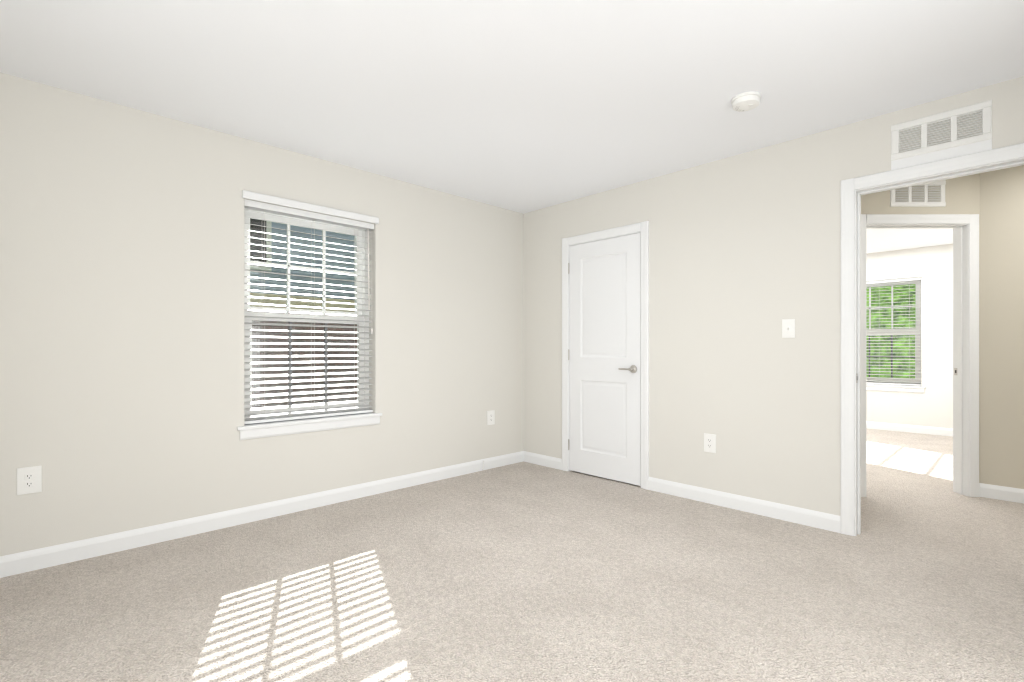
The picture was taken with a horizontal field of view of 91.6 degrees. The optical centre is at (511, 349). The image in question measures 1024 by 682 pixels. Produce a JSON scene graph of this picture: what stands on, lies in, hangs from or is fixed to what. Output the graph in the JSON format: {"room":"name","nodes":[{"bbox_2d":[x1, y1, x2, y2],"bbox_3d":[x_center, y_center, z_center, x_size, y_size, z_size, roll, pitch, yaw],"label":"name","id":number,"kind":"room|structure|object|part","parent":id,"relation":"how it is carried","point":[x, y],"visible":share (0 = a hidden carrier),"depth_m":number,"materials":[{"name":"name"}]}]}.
{"room":"empty bedroom","nodes":[
{"label":"empty bedroom","id":0,"kind":"room"},
{"bbox_2d":[0,72,522,555],"bbox_3d":[0.366,-0.120,5.298,9.300,2.440,0.200,0,0,-44],"label":"wall","id":1,"kind":"structure","parent":0,"point":[120,318],"depth_m":2.92,"materials":[{"name":"white paint"}]},
{"bbox_2d":[17,466,41,494],"bbox_3d":[-2.398,0.650,2.475,0.089,0.133,0.008,0,0,-44],"label":"electrical outlet","id":2,"kind":"object","parent":1,"relation":"attached to","point":[29,480],"visible":1,"depth_m":2.47,"materials":[{"name":"white plastic"}]},
{"bbox_2d":[0,451,523,577],"bbox_3d":[-1.320,1.050,3.517,4.000,0.100,0.013,0,0,-44],"label":"baseboard","id":3,"kind":"structure","parent":1,"relation":"attached to","point":[32,560],"depth_m":3.05,"materials":[{"name":"white paint"}]},
{"bbox_2d":[237,190,381,439],"bbox_3d":[-1.426,-0.215,3.537,1.005,1.577,0.216,0,0,-44],"label":"window","id":4,"kind":"structure","parent":1,"relation":"in","point":[362,333],"depth_m":3.50,"materials":[{"name":"white plastic"}]},
{"bbox_2d":[252,321,356,406],"bbox_3d":[-1.496,0.106,3.609,0.845,0.688,0.002,0,0,-44],"label":"screen","id":5,"kind":"object","parent":4,"relation":"attached to","point":[302,360],"depth_m":3.59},
{"bbox_3d":[-1.458,0.100,3.571,0.272,0.590,0.018,0,0,-44],"label":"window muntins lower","id":6,"kind":"part","parent":4,"relation":"part of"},
{"bbox_3d":[-1.395,0.529,3.505,1.005,0.088,0.127,0,0,-44],"label":"window stool apron","id":7,"kind":"part","parent":4,"relation":"part of","materials":[{"name":"white wood"}]},
{"bbox_3d":[-1.388,-0.263,3.498,0.943,1.483,0.108,0,0,-44],"label":"window blind rails","id":8,"kind":"part","parent":4,"relation":"part of","materials":[{"name":"white plastic"}]},
{"bbox_2d":[354,228,354,410],"bbox_3d":[-1.191,-0.229,3.765,0.002,1.379,0.002,0,0,-44],"label":"blind cord","id":9,"kind":"object","parent":4,"relation":"hanging from","point":[354,295],"depth_m":3.76,"materials":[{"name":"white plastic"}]},
{"bbox_2d":[367,228,372,333],"bbox_3d":[-1.075,-0.517,3.777,0.042,0.795,0.016,0,0,-44],"label":"blind cord","id":10,"kind":"object","parent":4,"relation":"hanging from","point":[367,228],"depth_m":3.76,"materials":[{"name":"white plastic"}]},
{"bbox_2d":[487,410,494,424],"bbox_3d":[-0.194,0.630,4.611,0.089,0.133,0.008,0,0,-44],"label":"electrical outlet","id":11,"kind":"object","parent":1,"relation":"attached to","point":[490,417],"visible":1,"depth_m":4.61,"materials":[{"name":"white plastic"}]},
{"bbox_2d":[0,428,1023,681],"bbox_3d":[2.182,1.160,3.424,9.300,0.120,5.420,0,0,-44],"label":"floor","id":12,"kind":"structure","parent":0,"point":[522,572],"depth_m":2.25,"materials":[{"name":"beige carpet"}]},
{"bbox_2d":[0,0,1023,253],"bbox_3d":[2.182,-1.400,3.424,9.300,0.120,5.420,0,0,-44],"label":"ceiling","id":13,"kind":"structure","parent":0,"point":[522,106],"depth_m":2.41,"materials":[{"name":"white paint"}]},
{"bbox_2d":[731,91,760,111],"bbox_3d":[1.248,-1.315,2.657,0.142,0.049,0.142,0,0,-44],"label":"smoke detector","id":14,"kind":"object","parent":13,"relation":"attached to","point":[744,101],"visible":1,"depth_m":2.62,"materials":[{"name":"white plastic"}]},
{"bbox_2d":[523,76,1023,515],"bbox_3d":[1.930,-0.120,3.124,0.120,2.440,5.100,0,0,-44],"label":"wall","id":15,"kind":"structure","parent":0,"point":[744,254],"depth_m":3.41,"materials":[{"name":"white paint"}]},
{"bbox_2d":[524,451,561,469],"bbox_3d":[0.293,1.050,4.717,0.013,0.100,0.473,0,0,-44],"label":"baseboard","id":16,"kind":"structure","parent":15,"relation":"attached to","point":[543,460],"depth_m":4.71,"materials":[{"name":"white paint"}]},
{"bbox_2d":[562,221,648,489],"bbox_3d":[0.792,0.045,4.255,0.182,2.110,0.884,0,0,-44],"label":"door","id":17,"kind":"structure","parent":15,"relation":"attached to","point":[604,239],"depth_m":4.20,"materials":[{"name":"white paint"}]},
{"bbox_3d":[0.758,0.078,4.229,0.097,2.020,0.736,0,0,-44],"label":"closet door","id":18,"kind":"part","parent":17,"relation":"part of","materials":[{"name":"white wood"}]},
{"bbox_2d":[704,433,715,452],"bbox_3d":[1.415,0.670,3.563,0.008,0.133,0.089,0,0,-44],"label":"electrical outlet","id":19,"kind":"object","parent":15,"relation":"attached to","point":[710,443],"visible":1,"depth_m":3.56,"materials":[{"name":"white plastic"}]},
{"bbox_2d":[648,477,839,532],"bbox_3d":[1.522,1.050,3.449,0.013,0.100,1.290,0,0,-44],"label":"baseboard","id":20,"kind":"structure","parent":15,"relation":"attached to","point":[821,520],"depth_m":3.35,"materials":[{"name":"white paint"}]},
{"bbox_2d":[782,319,794,337],"bbox_3d":[1.768,-0.135,3.189,0.021,0.120,0.075,0,0,-44],"label":"light switch","id":21,"kind":"object","parent":15,"relation":"attached to","point":[788,328],"visible":1,"depth_m":3.19,"materials":[{"name":"white plastic"}]},
{"bbox_2d":[840,143,1023,535],"bbox_3d":[2.354,0.045,2.687,0.153,2.110,0.963,0,0,-44],"label":"door frame","id":22,"kind":"structure","parent":15,"relation":"attached to","point":[848,187],"depth_m":2.95,"materials":[{"name":"white paint"}]},
{"bbox_2d":[855,158,1023,535],"bbox_3d":[2.354,0.073,2.687,0.122,2.053,0.849,0,0,-44],"label":"doorway","id":23,"kind":"structure","parent":15,"relation":"in","point":[956,174],"depth_m":2.95,"materials":[{"name":"white paint"}]},
{"bbox_2d":[891,139,991,169],"bbox_3d":[2.287,-1.038,2.669,0.002,0.056,0.410,0,0,-44],"label":"frame","id":24,"kind":"structure","parent":15,"relation":"attached to","point":[981,146],"depth_m":2.66,"materials":[{"name":"white paint"}]},
{"bbox_2d":[891,100,991,160],"bbox_3d":[2.284,-1.165,2.666,0.015,0.200,0.410,0,0,-44],"label":"air vent","id":25,"kind":"object","parent":15,"relation":"in","point":[984,107],"visible":1,"depth_m":2.65,"materials":[{"name":"white metal"}]},
{"bbox_2d":[866,244,952,427],"bbox_3d":[4.956,-0.120,7.100,0.200,2.440,3.600,0,0,-44],"label":"wall","id":26,"kind":"structure","parent":0,"point":[931,405],"depth_m":6.48,"materials":[{"name":"white paint"}]},
{"bbox_2d":[866,273,925,392],"bbox_3d":[5.108,-0.215,6.917,0.216,1.577,1.005,0,0,-44],"label":"window","id":27,"kind":"structure","parent":26,"relation":"in","point":[906,331],"depth_m":6.78,"materials":[{"name":"white plastic"}]},
{"bbox_3d":[5.142,0.100,6.950,0.018,0.590,0.761,0,0,-44],"label":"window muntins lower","id":28,"kind":"part","parent":27,"relation":"part of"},
{"bbox_3d":[5.069,-0.263,6.880,0.108,1.483,0.943,0,0,-44],"label":"window blind rails","id":29,"kind":"part","parent":27,"relation":"part of","materials":[{"name":"white plastic"}]},
{"bbox_3d":[5.076,0.529,6.886,0.127,0.088,1.005,0,0,-44],"label":"window stool apron","id":30,"kind":"part","parent":27,"relation":"part of","materials":[{"name":"white wood"}]},
{"bbox_2d":[866,421,952,435],"bbox_3d":[4.786,1.050,7.123,0.013,0.100,3.270,0,0,-44],"label":"baseboard","id":31,"kind":"structure","parent":26,"relation":"attached to","point":[870,425],"depth_m":6.60,"materials":[{"name":"white paint"}]},
{"bbox_2d":[861,173,979,482],"bbox_3d":[2.453,-0.120,3.793,2.305,2.440,0.120,0,0,0],"label":"wall","id":32,"kind":"structure","parent":0,"point":[962,194],"depth_m":3.73,"materials":[{"name":"beige paint"}]},
{"bbox_2d":[866,224,967,495],"bbox_3d":[3.035,0.073,3.793,0.796,2.053,0.122,0,0,0],"label":"doorway","id":33,"kind":"structure","parent":32,"relation":"in","point":[960,358],"depth_m":3.77,"materials":[{"name":"white paint"}]},
{"bbox_2d":[890,180,945,206],"bbox_3d":[3.040,-1.170,3.729,0.410,0.200,0.015,0,0,0],"label":"air vent","id":34,"kind":"object","parent":32,"relation":"in","point":[924,202],"visible":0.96,"depth_m":3.73,"materials":[{"name":"white metal"}]},
{"bbox_2d":[861,214,978,496],"bbox_3d":[3.035,0.045,3.793,0.910,2.110,0.153,0,0,0],"label":"door frame","id":35,"kind":"structure","parent":32,"relation":"attached to","point":[971,221],"depth_m":3.72,"materials":[{"name":"white paint"}]},
{"bbox_2d":[980,165,1023,488],"bbox_3d":[4.207,-0.120,3.095,0.120,2.440,1.890,0,0,-44],"label":"wall","id":36,"kind":"structure","parent":0,"point":[1001,327],"depth_m":3.65,"materials":[{"name":"beige paint"}]},
{"bbox_2d":[980,483,1023,502],"bbox_3d":[4.160,1.050,3.049,0.013,0.100,1.890,0,0,-44],"label":"baseboard","id":37,"kind":"structure","parent":36,"relation":"attached to","point":[1004,493],"depth_m":3.64,"materials":[{"name":"white paint"}]},
{"label":"outside","id":38,"kind":"structure","parent":0,"visible":0},
{"bbox_3d":[0.831,4.225,5.609,130.000,0.250,120.000,0,0,-44],"label":"lawn","id":39,"kind":"structure","parent":38,"visible":0},
{"bbox_2d":[250,218,356,407],"bbox_3d":[-5.410,-0.603,13.486,40.600,9.395,7.000,0,0,-44],"label":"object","id":40,"kind":"structure","parent":39,"relation":"on","point":[299,260],"depth_m":10.31,"materials":[{"name":"glass"}]},
{"bbox_2d":[866,284,915,384],"bbox_3d":[6.701,-0.042,10.080,5.710,8.281,6.080,0,0,-44],"label":"tree","id":41,"kind":"object","parent":39,"relation":"on","point":[877,290],"depth_m":7.47,"materials":[{"name":"green plant"}]}
]}

